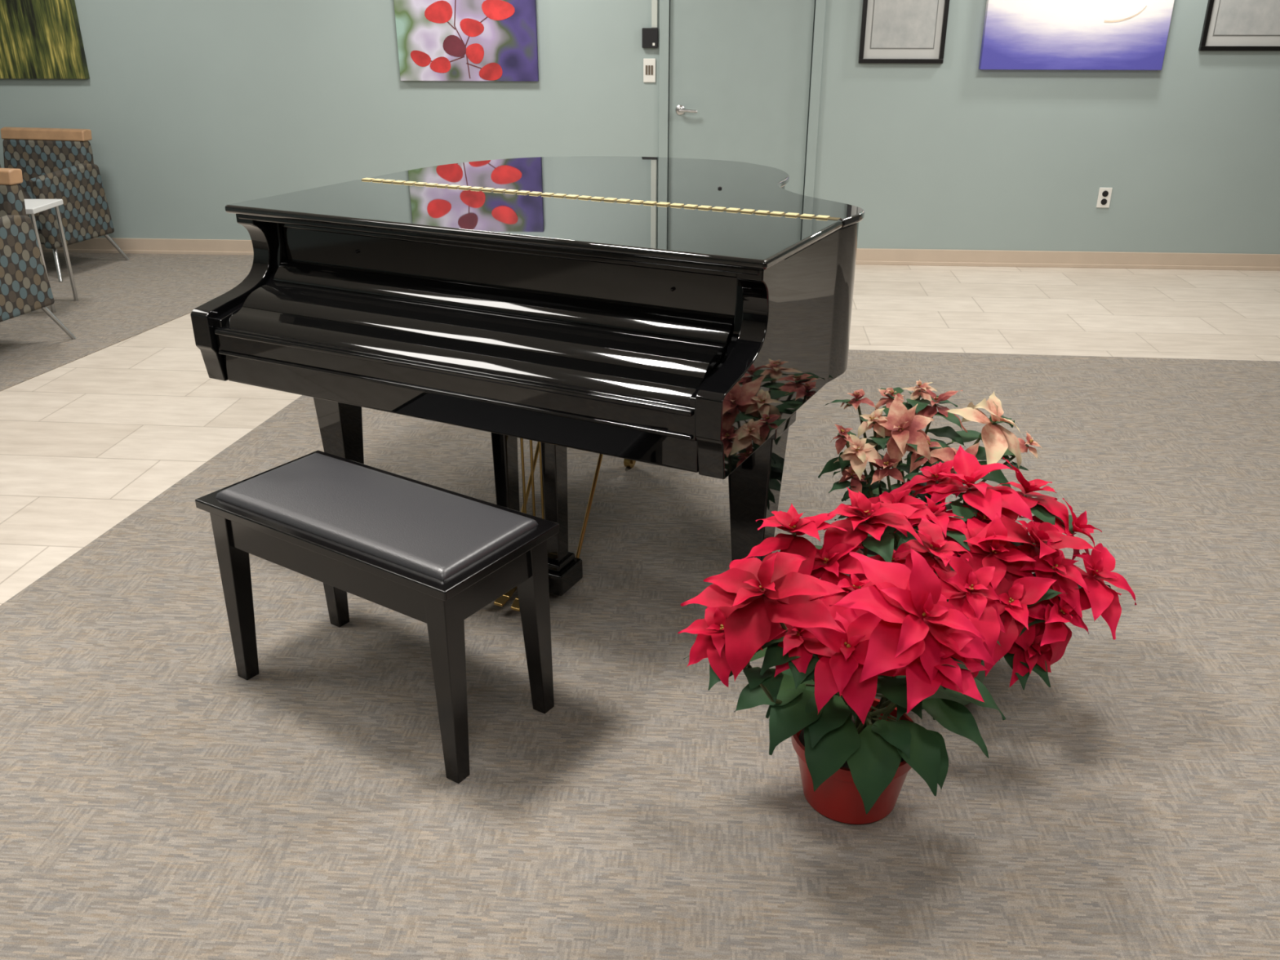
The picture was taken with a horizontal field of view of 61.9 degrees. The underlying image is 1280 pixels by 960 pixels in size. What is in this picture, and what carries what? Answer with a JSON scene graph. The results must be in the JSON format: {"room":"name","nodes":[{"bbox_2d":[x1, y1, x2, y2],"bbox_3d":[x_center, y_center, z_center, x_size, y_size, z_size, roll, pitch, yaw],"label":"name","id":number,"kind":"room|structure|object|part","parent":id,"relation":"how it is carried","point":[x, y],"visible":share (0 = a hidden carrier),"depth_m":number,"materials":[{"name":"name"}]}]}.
{"room":"lobby","nodes":[
{"label":"lobby","id":0,"kind":"room"},
{"bbox_2d":[0,0,1279,253],"bbox_3d":[0.005,-2.762,6.672,11.400,2.754,0.151,2,24,4],"label":"wall","id":1,"kind":"structure","parent":0,"point":[192,109],"depth_m":6.79,"materials":[{"name":"green paint"}]},
{"bbox_2d":[0,0,89,79],"bbox_3d":[-4.157,-2.977,6.787,1.170,0.792,0.038,2,24,4],"label":"print","id":2,"kind":"object","parent":1,"relation":"attached to","point":[40,39],"visible":1,"depth_m":6.82},
{"bbox_2d":[40,237,253,255],"bbox_3d":[-2.685,-1.589,7.297,5.618,0.104,0.020,2,24,4],"label":"baseboard","id":3,"kind":"structure","parent":1,"relation":"attached to","point":[95,245],"depth_m":7.33,"materials":[{"name":"beige wood"}]},
{"bbox_2d":[393,0,538,81],"bbox_3d":[-1.079,-2.883,6.595,0.880,0.780,0.041,2,24,4],"label":"print","id":4,"kind":"object","parent":1,"relation":"attached to","point":[437,40],"visible":1,"depth_m":6.64,"materials":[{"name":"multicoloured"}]},
{"bbox_2d":[643,58,655,82],"bbox_3d":[0.059,-2.559,6.666,0.076,0.140,0.015,2,24,4],"label":"wall switch","id":5,"kind":"object","parent":1,"relation":"attached to","point":[649,64],"visible":1,"depth_m":6.66,"materials":[{"name":"white plastic"}]},
{"bbox_2d":[642,27,657,48],"bbox_3d":[0.062,-2.727,6.581,0.097,0.115,0.036,2,24,4],"label":"box","id":6,"kind":"object","parent":1,"relation":"attached to","point":[650,35],"visible":1,"depth_m":6.57,"materials":[{"name":"black plastic"}]},
{"bbox_2d":[651,0,657,27],"bbox_3d":[0.089,-3.361,6.309,0.036,1.265,0.019,2,24,4],"label":"cable raceway","id":7,"kind":"object","parent":1,"relation":"attached to","point":[654,2],"visible":1,"depth_m":6.52,"materials":[{"name":"grey paint"}]},
{"bbox_2d":[668,0,814,195],"bbox_3d":[0.622,-2.422,6.700,0.877,2.090,0.097,2,24,4],"label":"door","id":8,"kind":"structure","parent":1,"relation":"in","point":[740,70],"depth_m":6.67,"materials":[{"name":"green paint"}]},
{"bbox_3d":[0.293,-2.336,6.739,0.140,0.060,0.054,2,24,4],"label":"handle","id":9,"kind":"part","parent":8,"relation":"part of","materials":[{"name":"silver metal"}]},
{"bbox_2d":[658,0,826,197],"bbox_3d":[0.621,-2.440,6.673,1.007,2.164,0.022,2,24,4],"label":"trim","id":10,"kind":"structure","parent":1,"relation":"attached to","point":[820,5],"depth_m":6.66,"materials":[{"name":"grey paint"}]},
{"bbox_2d":[857,0,949,63],"bbox_3d":[1.598,-2.846,6.417,0.510,0.634,0.026,2,24,4],"label":"framed picture","id":11,"kind":"object","parent":1,"relation":"attached to","point":[892,31],"visible":1,"depth_m":6.47,"materials":[{"name":"black"}]},
{"bbox_2d":[871,0,937,48],"bbox_3d":[1.598,-2.855,6.412,0.374,0.478,0.002,2,24,4],"label":"print","id":12,"kind":"object","parent":11,"relation":"attached to","point":[895,24],"depth_m":6.45},
{"bbox_2d":[855,248,1279,271],"bbox_3d":[3.306,-1.423,6.918,4.371,0.104,0.020,2,24,4],"label":"baseboard","id":13,"kind":"structure","parent":1,"relation":"attached to","point":[1049,259],"depth_m":6.95,"materials":[{"name":"beige wood"}]},
{"bbox_2d":[978,0,1174,70],"bbox_3d":[2.610,-2.837,6.332,1.075,0.750,0.049,2,24,4],"label":"print","id":14,"kind":"object","parent":1,"relation":"attached to","point":[1018,34],"visible":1,"depth_m":6.38,"materials":[{"name":"paper"}]},
{"bbox_2d":[1096,187,1112,208],"bbox_3d":[2.954,-1.795,6.785,0.080,0.125,0.011,2,24,4],"label":"power outlet","id":15,"kind":"object","parent":1,"relation":"attached to","point":[1104,193],"visible":1,"depth_m":6.78,"materials":[{"name":"white plastic"}]},
{"bbox_2d":[1100,198,1106,204],"bbox_3d":[2.954,-1.772,6.792,0.038,0.038,0.004,2,24,4],"label":"socket","id":16,"kind":"object","parent":15,"relation":"attached to","point":[1104,202],"depth_m":6.79,"materials":[{"name":"black plastic"}]},
{"bbox_2d":[1102,191,1108,196],"bbox_3d":[2.954,-1.817,6.772,0.038,0.038,0.004,2,24,4],"label":"socket","id":17,"kind":"object","parent":15,"relation":"attached to","point":[1104,193],"depth_m":6.77,"materials":[{"name":"black plastic"}]},
{"bbox_2d":[1198,0,1279,50],"bbox_3d":[3.648,-2.861,6.256,0.585,0.638,0.026,2,24,4],"label":"framed picture","id":18,"kind":"object","parent":1,"relation":"attached to","point":[1228,24],"visible":1,"depth_m":6.33,"materials":[{"name":"black"}]},
{"bbox_2d":[1213,0,1279,35],"bbox_3d":[3.648,-2.869,6.251,0.449,0.482,0.002,2,24,4],"label":"print","id":19,"kind":"object","parent":18,"relation":"attached to","point":[1231,17],"depth_m":6.31},
{"bbox_2d":[0,264,1279,604],"bbox_3d":[0.000,0.462,2.824,11.200,0.056,11.000,0,24,0],"label":"floor","id":20,"kind":"structure","parent":0,"point":[86,442],"depth_m":5.15,"materials":[{"name":"tile"}]},
{"bbox_2d":[0,252,1279,959],"bbox_3d":[0.000,0.495,2.674,11.000,0.004,10.500,0,24,0],"label":"floor","id":21,"kind":"structure","parent":20,"relation":"on","point":[158,801],"depth_m":2.44,"materials":[{"name":"beige carpet"}]},
{"bbox_2d":[0,168,75,339],"bbox_3d":[-3.369,-1.020,5.084,0.879,0.844,0.687,5,24,12],"label":"lounge armchair","id":22,"kind":"object","parent":21,"relation":"on","point":[24,285],"visible":1,"depth_m":5.11,"materials":[{"name":"fabric"}]},
{"bbox_3d":[-3.302,-1.489,5.194,0.624,0.073,0.093,5,24,12],"label":"rail","id":23,"kind":"part","parent":22,"relation":"part of","materials":[{"name":"brown wood"}]},
{"bbox_3d":[-3.312,-1.231,5.258,0.616,0.460,0.164,5,24,12],"label":"backrest","id":24,"kind":"part","parent":22,"relation":"part of","materials":[{"name":"fabric"}]},
{"bbox_3d":[-3.013,-0.977,4.984,0.078,0.455,0.578,5,24,12],"label":"arm","id":25,"kind":"part","parent":22,"relation":"part of","materials":[{"name":"fabric"}]},
{"bbox_3d":[-2.937,-0.805,5.361,0.147,0.227,0.026,-15,28,-30],"label":"leg","id":26,"kind":"part","parent":22,"relation":"part of","materials":[{"name":"silver metal"}]},
{"bbox_2d":[24,199,78,312],"bbox_3d":[-3.440,-1.243,5.920,0.440,0.570,0.320,0,24,0],"label":"side table","id":27,"kind":"object","parent":21,"relation":"on","point":[33,206],"visible":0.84,"depth_m":5.90,"materials":[{"name":"white laminate"}]},
{"bbox_3d":[-3.250,-1.178,5.806,0.022,0.541,0.021,0,24,0],"label":"leg","id":28,"kind":"part","parent":27,"relation":"part of","materials":[{"name":"silver metal"}]},
{"bbox_3d":[-3.250,-1.282,6.044,0.022,0.541,0.021,0,24,0],"label":"leg","id":29,"kind":"part","parent":27,"relation":"part of","materials":[{"name":"silver metal"}]},
{"bbox_2d":[0,126,129,281],"bbox_3d":[-3.919,-1.775,6.805,0.879,0.844,0.687,5,24,12],"label":"lounge armchair","id":30,"kind":"object","parent":21,"relation":"on","point":[55,163],"visible":0.8,"depth_m":6.84,"materials":[{"name":"fabric"}]},
{"bbox_2d":[22,191,40,230],"bbox_3d":[-3.929,-1.720,6.782,0.650,0.150,0.520,5,24,12],"label":"seat cushion","id":31,"kind":"object","parent":30,"relation":"on","point":[27,194],"depth_m":6.54,"materials":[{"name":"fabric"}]},
{"bbox_3d":[-3.921,-1.623,6.861,0.680,0.089,0.530,5,24,12],"label":"seat","id":32,"kind":"part","parent":30,"relation":"part of","materials":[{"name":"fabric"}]},
{"bbox_3d":[-3.852,-2.244,6.915,0.624,0.073,0.093,5,24,12],"label":"rail","id":33,"kind":"part","parent":30,"relation":"part of","materials":[{"name":"brown wood"}]},
{"bbox_3d":[-3.862,-1.987,6.979,0.616,0.460,0.164,5,24,12],"label":"backrest","id":34,"kind":"part","parent":30,"relation":"part of","materials":[{"name":"fabric"}]},
{"bbox_3d":[-3.606,-1.350,6.601,0.026,0.228,0.161,-12,26,-25],"label":"leg","id":35,"kind":"part","parent":30,"relation":"part of","materials":[{"name":"silver metal"}]},
{"bbox_3d":[-3.563,-1.733,6.705,0.078,0.455,0.578,5,24,12],"label":"arm","id":36,"kind":"part","parent":30,"relation":"part of","materials":[{"name":"fabric"}]},
{"bbox_3d":[-3.487,-1.560,7.082,0.147,0.227,0.026,-15,28,-30],"label":"leg","id":37,"kind":"part","parent":30,"relation":"part of","materials":[{"name":"silver metal"}]},
{"bbox_2d":[195,450,559,783],"bbox_3d":[-0.607,0.282,2.513,0.786,0.516,0.368,15,28,30],"label":"piano bench","id":38,"kind":"object","parent":21,"relation":"on","point":[434,556],"visible":1,"depth_m":2.34,"materials":[{"name":"black paint"}]},
{"bbox_3d":[-0.968,0.275,2.590,0.058,0.467,0.060,15,28,30],"label":"leg","id":39,"kind":"part","parent":38,"relation":"part of","materials":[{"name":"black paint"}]},
{"bbox_3d":[-0.815,0.182,2.801,0.058,0.467,0.060,15,28,30],"label":"leg","id":40,"kind":"part","parent":38,"relation":"part of","materials":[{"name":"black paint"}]},
{"bbox_2d":[215,453,537,580],"bbox_3d":[-0.607,0.058,2.415,0.716,0.028,0.304,15,28,30],"label":"cushion","id":41,"kind":"object","parent":38,"relation":"on","point":[423,531],"depth_m":2.35,"materials":[{"name":"grey leather"}]},
{"bbox_3d":[-0.607,0.081,2.425,0.786,0.023,0.368,15,28,30],"label":"seat frame","id":42,"kind":"part","parent":38,"relation":"part of","materials":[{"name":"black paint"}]},
{"bbox_3d":[-0.399,0.426,2.245,0.058,0.467,0.060,15,28,30],"label":"leg","id":43,"kind":"part","parent":38,"relation":"part of","materials":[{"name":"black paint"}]},
{"bbox_3d":[-0.246,0.333,2.456,0.058,0.467,0.060,15,28,30],"label":"leg","id":44,"kind":"part","parent":38,"relation":"part of","materials":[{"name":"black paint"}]},
{"bbox_2d":[190,155,864,611],"bbox_3d":[-0.129,-0.364,3.318,1.587,1.051,1.687,12,26,25],"label":"grand piano","id":45,"kind":"object","parent":21,"relation":"on","point":[675,313],"visible":0.91,"depth_m":2.66,"materials":[{"name":"black paint"}]},
{"bbox_3d":[-1.097,-0.520,2.963,0.062,0.422,0.340,12,26,25],"label":"arm","id":46,"kind":"part","parent":45,"relation":"part of","materials":[{"name":"black paint"}]},
{"bbox_3d":[-0.926,-0.153,3.311,0.138,0.541,0.138,12,26,25],"label":"leg","id":47,"kind":"part","parent":45,"relation":"part of","materials":[{"name":"black paint"}]},
{"bbox_3d":[-0.416,-0.589,2.614,1.526,0.018,0.032,12,26,25],"label":"lid moulding","id":48,"kind":"part","parent":45,"relation":"part of","materials":[{"name":"black paint"}]},
{"bbox_3d":[-0.374,-0.021,2.988,0.048,0.465,0.068,12,26,25],"label":"lyre post","id":49,"kind":"part","parent":45,"relation":"part of","materials":[{"name":"black paint"}]},
{"bbox_3d":[-0.386,-0.536,2.702,1.366,0.182,0.048,12,26,25],"label":"music desk panel","id":50,"kind":"part","parent":45,"relation":"part of","materials":[{"name":"black paint"}]},
{"bbox_3d":[-0.325,-0.017,2.975,0.007,0.463,0.007,2,24,4],"label":"pedal rod","id":51,"kind":"part","parent":45,"relation":"part of","materials":[{"name":"gold metal"}]},
{"bbox_3d":[-0.299,-0.011,2.963,0.007,0.463,0.007,2,24,4],"label":"pedal rod","id":52,"kind":"part","parent":45,"relation":"part of","materials":[{"name":"gold metal"}]},
{"bbox_3d":[-0.310,-0.693,2.802,1.572,0.022,0.545,12,26,25],"label":"lid","id":53,"kind":"part","parent":45,"relation":"part of","materials":[{"name":"black paint"}]},
{"bbox_3d":[-0.272,-0.006,2.950,0.007,0.463,0.007,-19,30,-36],"label":"pedal rod","id":54,"kind":"part","parent":45,"relation":"part of","materials":[{"name":"gold metal"}]},
{"bbox_3d":[-0.232,0.008,2.922,0.048,0.465,0.068,12,26,25],"label":"lyre post","id":55,"kind":"part","parent":45,"relation":"part of","materials":[{"name":"black paint"}]},
{"bbox_3d":[0.040,-0.961,3.413,1.582,0.022,0.951,12,26,25],"label":"lid","id":56,"kind":"part","parent":45,"relation":"part of","materials":[{"name":"black paint"}]},
{"bbox_3d":[0.220,-0.250,2.349,0.062,0.422,0.340,12,26,25],"label":"arm","id":57,"kind":"part","parent":45,"relation":"part of","materials":[{"name":"black paint"}]},
{"bbox_3d":[0.296,0.084,2.771,0.148,0.541,0.148,12,26,25],"label":"leg","id":58,"kind":"part","parent":45,"relation":"part of","materials":[{"name":"black paint"}]},
{"bbox_2d":[677,486,1005,824],"bbox_3d":[0.399,0.381,2.117,0.656,0.653,0.524,0,24,0],"label":"poinsettia","id":59,"kind":"object","parent":21,"relation":"on","point":[908,624],"visible":1,"depth_m":2.00,"materials":[{"name":"plant"}]},
{"bbox_2d":[791,693,913,824],"bbox_3d":[0.445,0.594,2.238,0.264,0.165,0.264,0,24,0],"label":"pot","id":60,"kind":"object","parent":59,"relation":"attached to","point":[837,798],"depth_m":2.17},
{"bbox_2d":[817,378,1043,555],"bbox_3d":[0.728,0.054,2.897,0.596,0.625,0.459,-19,30,-37],"label":"poinsettia","id":61,"kind":"object","parent":21,"relation":"on","point":[902,424],"visible":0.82,"depth_m":2.77,"materials":[{"name":"plant"}]},
{"bbox_2d":[867,444,1136,705],"bbox_3d":[0.847,0.251,2.524,0.566,0.564,0.586,-19,30,-36],"label":"poinsettia","id":62,"kind":"object","parent":21,"relation":"on","point":[1034,609],"visible":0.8,"depth_m":2.36,"materials":[{"name":"plant"}]}
]}

